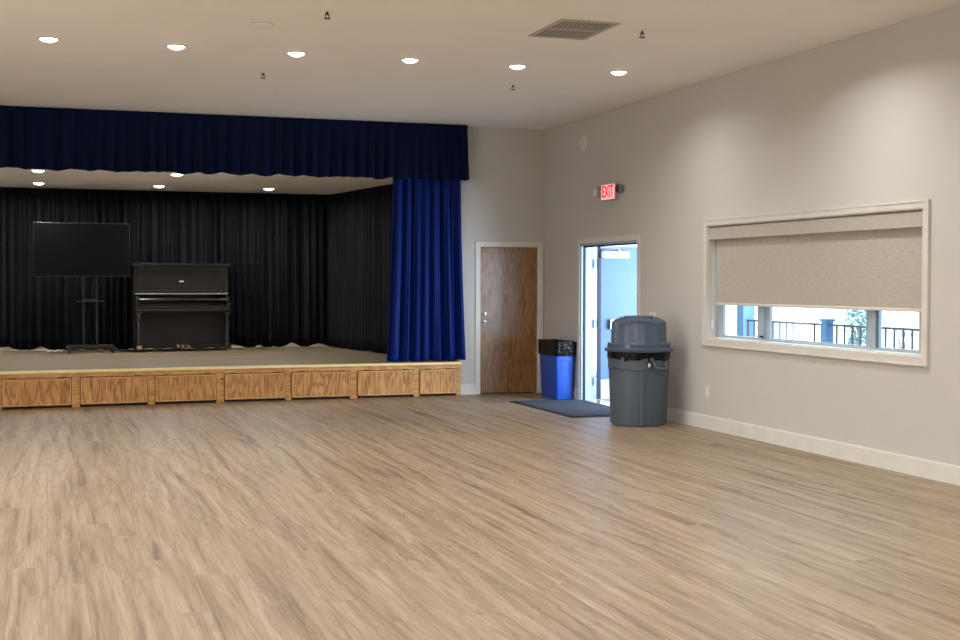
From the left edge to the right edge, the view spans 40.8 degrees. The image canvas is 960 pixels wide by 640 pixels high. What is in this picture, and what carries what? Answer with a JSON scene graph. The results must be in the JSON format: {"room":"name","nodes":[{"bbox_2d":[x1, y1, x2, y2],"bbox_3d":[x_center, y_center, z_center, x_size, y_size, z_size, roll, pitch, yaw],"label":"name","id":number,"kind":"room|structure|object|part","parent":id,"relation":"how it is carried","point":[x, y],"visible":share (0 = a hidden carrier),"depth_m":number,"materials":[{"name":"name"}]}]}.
{"room":"auditorium","nodes":[
{"label":"auditorium","id":0,"kind":"room"},
{"bbox_2d":[0,167,392,194],"bbox_3d":[-6.218,-2.065,18.228,13.660,0.120,4.620,0,2,-19],"label":"ceiling","id":1,"kind":"structure","parent":0,"point":[9,177],"depth_m":18.86,"materials":[{"name":"paint"}]},
{"bbox_2d":[30,169,45,172],"bbox_3d":[-5.794,-1.949,16.938,0.206,0.033,0.206,0,2,-19],"label":"recessed light","id":2,"kind":"object","parent":1,"relation":"in","point":[33,170],"visible":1,"depth_m":16.89,"materials":[{"name":"white plastic"}]},
{"bbox_2d":[0,187,329,349],"bbox_3d":[-7.166,-0.788,20.119,9.848,2.546,0.143,0,2,-19],"label":"drape","id":3,"kind":"object","parent":1,"relation":"hanging from","point":[275,246],"visible":0.73,"depth_m":20.88,"materials":[{"name":"black fabric"}]},
{"bbox_2d":[170,173,184,175],"bbox_3d":[-4.107,-1.963,17.505,0.206,0.033,0.206,0,2,-19],"label":"recessed light","id":4,"kind":"object","parent":1,"relation":"in","point":[173,174],"visible":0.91,"depth_m":17.45,"materials":[{"name":"white plastic"}]},
{"bbox_2d":[329,184,392,353],"bbox_3d":[-1.534,-0.767,19.724,0.133,2.546,4.218,-1,2,-27],"label":"drape","id":5,"kind":"object","parent":1,"relation":"hanging from","point":[360,232],"visible":0.63,"depth_m":20.34,"materials":[{"name":"black fabric"}]},
{"bbox_2d":[0,392,959,639],"bbox_3d":[-2.937,1.348,8.552,13.660,0.120,26.000,0,2,-19],"label":"floor","id":6,"kind":"structure","parent":0,"point":[482,516],"depth_m":8.09,"materials":[{"name":"plastic"}]},
{"bbox_2d":[0,346,460,409],"bbox_3d":[-6.083,0.773,18.030,10.745,0.457,5.182,0,2,-19],"label":"stage","id":7,"kind":"object","parent":6,"relation":"on","point":[29,379],"visible":1,"depth_m":16.86,"materials":[{"name":"brown wood"}]},
{"bbox_3d":[-5.362,0.877,15.636,0.796,0.325,0.032,-1,2,-23],"label":"access panel","id":8,"kind":"part","parent":7,"relation":"part of","materials":[{"name":"brown wood"}]},
{"bbox_3d":[-5.356,0.877,15.617,0.794,0.325,0.008,-1,2,-23],"label":"panel moulding","id":9,"kind":"part","parent":7,"relation":"part of","materials":[{"name":"brown wood"}]},
{"bbox_2d":[66,277,114,353],"bbox_3d":[-5.961,-0.312,19.750,0.700,1.620,0.560,0,2,-19],"label":"stand","id":10,"kind":"object","parent":7,"relation":"on","point":[97,346],"visible":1,"depth_m":19.73,"materials":[{"name":"black metal"}]},
{"bbox_2d":[33,222,129,276],"bbox_3d":[-6.054,-1.067,19.647,1.400,0.820,0.054,0,2,-19],"label":"television","id":11,"kind":"object","parent":10,"relation":"attached to","point":[60,249],"visible":1,"depth_m":19.62,"materials":[{"name":"black plastic"}]},
{"bbox_2d":[76,299,104,301],"bbox_3d":[-5.921,-0.296,19.632,0.400,0.045,0.310,0,2,-19],"label":"shelf","id":12,"kind":"object","parent":10,"relation":"attached to","point":[83,300],"depth_m":19.68,"materials":[{"name":"black metal"}]},
{"bbox_3d":[-4.529,0.867,15.994,0.801,0.325,0.032,-1,2,-23],"label":"access panel","id":13,"kind":"part","parent":7,"relation":"part of","materials":[{"name":"brown wood"}]},
{"bbox_3d":[-4.522,0.868,15.975,0.799,0.325,0.008,-1,2,-23],"label":"panel moulding","id":14,"kind":"part","parent":7,"relation":"part of","materials":[{"name":"brown wood"}]},
{"bbox_2d":[115,349,135,350],"bbox_3d":[-5.536,0.466,20.159,0.317,0.037,0.142,0,2,-19],"label":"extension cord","id":15,"kind":"object","parent":7,"relation":"on","point":[121,349],"visible":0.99,"depth_m":20.13,"materials":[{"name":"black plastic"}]},
{"bbox_2d":[130,263,230,351],"bbox_3d":[-4.735,-0.208,20.413,1.530,1.374,0.790,-1,2,-22],"label":"upright piano","id":16,"kind":"object","parent":7,"relation":"on","point":[173,305],"visible":0.99,"depth_m":20.28,"materials":[{"name":"black wood"}]},
{"bbox_3d":[-5.245,0.138,19.861,0.090,0.515,0.090,-1,2,-22],"label":"leg","id":17,"kind":"part","parent":16,"relation":"part of","materials":[{"name":"black wood"}]},
{"bbox_3d":[-4.773,-0.875,20.491,1.530,0.045,0.580,-1,2,-22],"label":"lid","id":18,"kind":"part","parent":16,"relation":"part of","materials":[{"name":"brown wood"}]},
{"bbox_3d":[-4.692,-0.631,20.292,1.370,0.430,0.042,-1,2,-22],"label":"panel","id":19,"kind":"part","parent":16,"relation":"part of","materials":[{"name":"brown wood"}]},
{"bbox_3d":[-4.698,0.125,20.327,1.370,0.515,0.035,-1,2,-22],"label":"panel","id":20,"kind":"part","parent":16,"relation":"part of","materials":[{"name":"black wood"}]},
{"bbox_3d":[-3.980,0.126,20.361,0.090,0.515,0.090,-1,2,-22],"label":"leg","id":21,"kind":"part","parent":16,"relation":"part of","materials":[{"name":"black wood"}]},
{"bbox_3d":[-3.718,0.859,16.328,0.754,0.325,0.032,-1,2,-22],"label":"access panel","id":22,"kind":"part","parent":7,"relation":"part of","materials":[{"name":"brown wood"}]},
{"bbox_3d":[-3.712,0.859,16.309,0.752,0.325,0.008,-1,2,-22],"label":"panel moulding","id":23,"kind":"part","parent":7,"relation":"part of","materials":[{"name":"brown wood"}]},
{"bbox_3d":[-2.899,0.851,16.645,0.770,0.325,0.032,-1,2,-20],"label":"access panel","id":24,"kind":"part","parent":7,"relation":"part of","materials":[{"name":"brown wood"}]},
{"bbox_3d":[-2.893,0.851,16.626,0.770,0.325,0.009,-1,2,-20],"label":"panel moulding","id":25,"kind":"part","parent":7,"relation":"part of","materials":[{"name":"brown wood"}]},
{"bbox_3d":[-2.085,0.843,16.934,0.770,0.325,0.032,0,2,-19],"label":"access panel","id":26,"kind":"part","parent":7,"relation":"part of","materials":[{"name":"brown wood"}]},
{"bbox_3d":[-2.078,0.844,16.915,0.769,0.325,0.008,0,2,-19],"label":"panel moulding","id":27,"kind":"part","parent":7,"relation":"part of","materials":[{"name":"brown wood"}]},
{"bbox_3d":[-1.256,0.836,17.219,0.762,0.325,0.032,0,2,-19],"label":"access panel","id":28,"kind":"part","parent":7,"relation":"part of","materials":[{"name":"brown wood"}]},
{"bbox_3d":[-1.249,0.837,17.200,0.762,0.325,0.008,0,2,-19],"label":"panel moulding","id":29,"kind":"part","parent":7,"relation":"part of","materials":[{"name":"brown wood"}]},
{"bbox_3d":[-0.562,0.831,17.434,0.506,0.325,0.008,0,2,-19],"label":"panel moulding","id":30,"kind":"part","parent":7,"relation":"part of","materials":[{"name":"brown wood"}]},
{"bbox_3d":[-0.568,0.830,17.453,0.506,0.325,0.034,0,2,-19],"label":"access panel","id":31,"kind":"part","parent":7,"relation":"part of","materials":[{"name":"brown wood"}]},
{"bbox_2d":[538,339,575,398],"bbox_3d":[1.018,0.649,17.155,0.308,0.780,0.648,0,2,-19],"label":"recycling bin","id":32,"kind":"object","parent":6,"relation":"on","point":[556,356],"visible":0.98,"depth_m":16.90,"materials":[{"name":"blue plastic"}]},
{"bbox_2d":[509,399,609,417],"bbox_3d":[1.125,1.072,15.794,0.880,0.014,2.090,0,2,-19],"label":"door mat","id":33,"kind":"object","parent":6,"relation":"on","point":[572,408],"visible":0.84,"depth_m":15.74,"materials":[{"name":"rubber"}]},
{"bbox_2d":[604,315,672,426],"bbox_3d":[1.722,0.542,14.021,0.744,1.181,0.744,0,2,7],"label":"trash can","id":34,"kind":"object","parent":6,"relation":"on","point":[638,351],"visible":1,"depth_m":13.76,"materials":[{"name":"grey plastic"}]},
{"bbox_3d":[1.722,0.148,14.010,0.744,0.375,0.744,0,2,7],"label":"dome lid","id":35,"kind":"part","parent":34,"relation":"part of","materials":[{"name":"grey plastic"}]},
{"bbox_3d":[1.918,0.483,13.727,0.195,0.102,0.096,-1,2,-34],"label":"handle","id":36,"kind":"part","parent":34,"relation":"part of","materials":[{"name":"grey plastic"}]},
{"bbox_2d":[0,0,959,129],"bbox_3d":[-2.134,-2.359,6.072,13.660,0.120,21.000,0,2,-19],"label":"ceiling","id":37,"kind":"structure","parent":0,"point":[108,54],"depth_m":11.84,"materials":[{"name":"paint"}]},
{"bbox_2d":[37,37,59,42],"bbox_3d":[-3.761,-2.438,11.264,0.192,0.033,0.192,0,2,-19],"label":"recessed light","id":38,"kind":"object","parent":37,"relation":"in","point":[45,39],"visible":1,"depth_m":11.22,"materials":[{"name":"white plastic"}]},
{"bbox_2d":[166,44,186,49],"bbox_3d":[-2.729,-2.447,11.611,0.192,0.033,0.192,0,2,-19],"label":"recessed light","id":39,"kind":"object","parent":37,"relation":"in","point":[172,46],"visible":1,"depth_m":11.56,"materials":[{"name":"white plastic"}]},
{"bbox_2d":[0,106,468,180],"bbox_3d":[-5.347,-2.199,15.744,10.931,0.779,0.202,0,2,-19],"label":"valance","id":40,"kind":"object","parent":37,"relation":"hanging from","point":[55,139],"visible":1,"depth_m":16.41,"materials":[{"name":"blue fabric"}]},
{"bbox_2d":[387,177,465,361],"bbox_3d":[-0.720,-0.716,17.409,1.091,2.551,0.156,0,2,-19],"label":"stage curtain","id":41,"kind":"object","parent":40,"relation":"hanging from","point":[426,305],"visible":1,"depth_m":17.40,"materials":[{"name":"blue fabric"}]},
{"bbox_2d":[251,22,273,26],"bbox_3d":[-1.792,-2.427,10.618,0.188,0.011,0.188,0,2,-19],"label":"cover plate","id":42,"kind":"object","parent":37,"relation":"attached to","point":[258,24],"visible":1,"depth_m":10.58,"materials":[{"name":"paint"}]},
{"bbox_2d":[286,51,306,56],"bbox_3d":[-1.698,-2.455,11.957,0.192,0.033,0.192,0,2,-19],"label":"recessed light","id":43,"kind":"object","parent":37,"relation":"in","point":[292,53],"visible":1,"depth_m":11.91,"materials":[{"name":"white plastic"}]},
{"bbox_2d":[323,10,331,18],"bbox_3d":[-1.193,-2.383,10.082,0.072,0.064,0.072,0,2,-19],"label":"sprinkler","id":44,"kind":"object","parent":37,"relation":"attached to","point":[326,11],"visible":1,"depth_m":10.07,"materials":[{"name":"paint"}]},
{"bbox_2d":[400,58,419,62],"bbox_3d":[-0.666,-2.464,12.304,0.192,0.033,0.192,0,2,-19],"label":"recessed light","id":45,"kind":"object","parent":37,"relation":"in","point":[407,60],"visible":1,"depth_m":12.26,"materials":[{"name":"white plastic"}]},
{"bbox_2d":[508,64,526,68],"bbox_3d":[0.366,-2.472,12.651,0.192,0.033,0.192,0,2,-19],"label":"recessed light","id":46,"kind":"object","parent":37,"relation":"in","point":[514,66],"visible":1,"depth_m":12.61,"materials":[{"name":"white plastic"}]},
{"bbox_2d":[528,19,619,39],"bbox_3d":[0.781,-2.428,10.813,0.524,0.011,0.740,0,2,-19],"label":"ceiling vent","id":47,"kind":"object","parent":37,"relation":"in","point":[562,28],"visible":1,"depth_m":10.78,"materials":[{"name":"grey metal"}]},
{"bbox_2d":[609,70,627,74],"bbox_3d":[1.398,-2.481,12.998,0.192,0.033,0.192,0,2,-19],"label":"recessed light","id":48,"kind":"object","parent":37,"relation":"in","point":[616,72],"visible":1,"depth_m":12.95,"materials":[{"name":"white plastic"}]},
{"bbox_2d":[638,29,645,37],"bbox_3d":[1.361,-2.402,10.845,0.072,0.064,0.072,0,2,-19],"label":"sprinkler","id":49,"kind":"object","parent":37,"relation":"attached to","point":[640,30],"visible":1,"depth_m":10.84,"materials":[{"name":"paint"}]},
{"bbox_2d":[455,126,543,383],"bbox_3d":[-5.532,-0.766,15.954,13.490,3.660,0.200,0,2,-19],"label":"wall","id":50,"kind":"structure","parent":0,"point":[502,198],"depth_m":17.76,"materials":[{"name":"paint"}]},
{"bbox_2d":[461,384,474,394],"bbox_3d":[-0.174,0.949,17.694,0.240,0.145,0.016,0,2,-19],"label":"baseboard","id":51,"kind":"structure","parent":50,"relation":"attached to","point":[466,389],"depth_m":17.69,"materials":[{"name":"white paint"}]},
{"bbox_2d":[475,241,542,393],"bbox_3d":[0.394,-0.034,17.895,0.990,2.100,0.180,0,2,-19],"label":"door","id":52,"kind":"structure","parent":50,"relation":"in","point":[508,275],"depth_m":17.87,"materials":[{"name":"brown wood"}]},
{"bbox_2d":[544,4,959,465],"bbox_3d":[4.256,-0.523,8.277,0.170,3.660,21.000,0,2,-19],"label":"wall","id":53,"kind":"structure","parent":0,"point":[871,117],"depth_m":12.13,"materials":[{"name":"paint"}]},
{"bbox_2d":[572,388,576,399],"bbox_3d":[1.079,0.958,17.472,0.016,0.145,1.235,0,2,-19],"label":"baseboard","id":54,"kind":"structure","parent":53,"relation":"attached to","point":[574,390],"depth_m":16.97,"materials":[{"name":"white paint"}]},
{"bbox_2d":[579,135,587,150],"bbox_3d":[1.315,-2.276,16.618,0.062,0.200,0.200,0,2,-19],"label":"speaker","id":55,"kind":"object","parent":53,"relation":"attached to","point":[583,142],"visible":1,"depth_m":16.58},
{"bbox_2d":[593,182,623,200],"bbox_3d":[1.577,-1.569,15.819,0.085,0.205,0.780,0,2,-19],"label":"exit sign","id":56,"kind":"object","parent":53,"relation":"attached to","point":[610,191],"visible":1,"depth_m":15.76,"materials":[{"name":"red plastic"}]},
{"bbox_2d":[577,234,640,406],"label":"door","id":57,"kind":"structure","parent":53,"relation":"in","point":[618,268],"depth_m":16.81,"materials":[{"name":"beige paint"}]},
{"bbox_3d":[1.504,0.050,16.819,0.047,0.110,0.028,0,2,-19],"label":"hinge plate","id":58,"kind":"part","parent":57,"relation":"part of","materials":[{"name":"silver metal"}]},
{"bbox_3d":[1.503,0.799,16.841,0.047,0.110,0.028,0,2,-19],"label":"hinge plate","id":59,"kind":"part","parent":57,"relation":"part of","materials":[{"name":"silver metal"}]},
{"bbox_3d":[1.505,-0.730,16.796,0.047,0.110,0.028,0,2,-19],"label":"hinge plate","id":60,"kind":"part","parent":57,"relation":"part of","materials":[{"name":"silver metal"}]},
{"bbox_3d":[1.943,0.902,16.958,0.775,0.250,0.002,0,2,-19],"label":"kick plate","id":61,"kind":"part","parent":57,"relation":"part of","materials":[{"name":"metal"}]},
{"bbox_3d":[1.701,-0.917,16.786,0.259,0.059,0.148,0,2,12],"label":"closer arm","id":62,"kind":"part","parent":57,"relation":"part of","materials":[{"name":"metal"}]},
{"bbox_2d":[705,386,708,396],"bbox_3d":[2.389,0.755,13.582,0.008,0.115,0.072,0,2,-19],"label":"electrical outlet","id":63,"kind":"object","parent":53,"relation":"attached to","point":[706,387],"visible":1,"depth_m":13.57,"materials":[{"name":"white paint"}]},
{"bbox_2d":[667,407,959,485],"bbox_3d":[4.689,1.281,6.740,0.016,0.145,17.710,0,2,-19],"label":"baseboard","id":64,"kind":"structure","parent":53,"relation":"attached to","point":[933,470],"depth_m":11.48,"materials":[{"name":"white paint"}]},
{"bbox_2d":[702,199,930,366],"bbox_3d":[3.013,-0.341,11.912,0.180,1.317,3.670,0,2,-19],"label":"window","id":65,"kind":"structure","parent":53,"relation":"in","point":[873,351],"depth_m":11.69,"materials":[{"name":"beige paint"}]},
{"bbox_3d":[2.654,-0.369,13.115,0.030,1.101,0.880,0,2,-19],"label":"sash","id":66,"kind":"part","parent":65,"relation":"part of","materials":[{"name":"glass"}]},
{"bbox_2d":[709,211,922,328],"bbox_3d":[2.994,-0.388,11.904,0.083,1.060,3.488,0,2,-19],"label":"roller shade","id":67,"kind":"object","parent":65,"relation":"attached to","point":[866,262],"visible":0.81,"depth_m":11.60,"materials":[{"name":"fabric"}]},
{"bbox_3d":[2.445,-0.412,13.531,0.006,0.850,0.020,0,2,-19],"label":"pull cord","id":68,"kind":"part","parent":67,"relation":"part of","materials":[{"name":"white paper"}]},
{"bbox_3d":[3.100,-0.332,11.889,0.030,1.101,1.770,0,2,-19],"label":"sash","id":69,"kind":"part","parent":65,"relation":"part of","materials":[{"name":"glass"}]},
{"bbox_3d":[3.475,-0.295,10.675,0.030,1.101,0.770,0,2,-19],"label":"sash","id":70,"kind":"part","parent":65,"relation":"part of","materials":[{"name":"glass"}]},
{"bbox_3d":[-7.017,-0.957,20.631,13.660,3.760,0.380,0,2,-19],"label":"wall","id":71,"kind":"structure","parent":0,"visible":0},
{"bbox_2d":[0,343,326,350],"bbox_3d":[-6.889,0.394,20.504,11.000,0.160,0.020,0,2,-19],"label":"baseboard","id":72,"kind":"structure","parent":71,"relation":"attached to","point":[289,344],"depth_m":21.44,"materials":[{"name":"white paint"}]},
{"label":"outside","id":73,"kind":"structure","parent":0,"visible":0},
{"bbox_2d":[593,303,918,371],"bbox_3d":[27.877,0.530,41.058,61.000,0.190,120.000,0,2,-19],"label":"ground","id":74,"kind":"structure","parent":73,"point":[808,315],"depth_m":51.59,"materials":[{"name":"white concrete"}]},
{"bbox_2d":[843,310,865,344],"bbox_3d":[6.876,0.231,23.468,0.552,1.384,0.544,0,2,-19],"label":"tree","id":75,"kind":"object","parent":74,"relation":"on","point":[857,314],"visible":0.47,"depth_m":23.45,"materials":[{"name":"green plant"}]},
{"bbox_2d":[892,312,911,348],"bbox_3d":[6.756,0.261,20.669,0.387,1.487,0.313,0,2,-19],"label":"sapling","id":76,"kind":"object","parent":74,"relation":"on","point":[902,312],"visible":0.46,"depth_m":20.64,"materials":[{"name":"green plant"}]},
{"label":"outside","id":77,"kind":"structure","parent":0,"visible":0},
{"bbox_2d":[593,372,609,401],"bbox_3d":[3.642,1.219,13.928,2.240,0.140,28.000,0,2,-19],"label":"patio","id":78,"kind":"structure","parent":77,"point":[594,373],"depth_m":17.85,"materials":[{"name":"concrete"}]},
{"bbox_2d":[737,306,754,336],"bbox_3d":[3.454,-0.736,16.761,0.230,3.600,0.230,0,2,-19],"label":"porch column","id":79,"kind":"structure","parent":78,"relation":"on","point":[743,312],"depth_m":16.71,"materials":[{"name":"paint"}]},
{"bbox_2d":[746,319,918,349],"bbox_3d":[4.518,0.596,13.565,0.130,1.130,6.750,0,2,-19],"label":"railing","id":80,"kind":"object","parent":78,"relation":"on","point":[826,325],"visible":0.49,"depth_m":14.94,"materials":[{"name":"metal"}]},
{"bbox_3d":[4.032,0.568,15.011,0.100,1.100,0.100,0,2,-19],"label":"post","id":81,"kind":"part","parent":80,"relation":"part of","materials":[{"name":"paint"}]},
{"bbox_3d":[4.519,0.099,13.550,0.044,0.024,6.750,0,2,-19],"label":"rail","id":82,"kind":"part","parent":80,"relation":"part of","materials":[{"name":"metal"}]}
]}

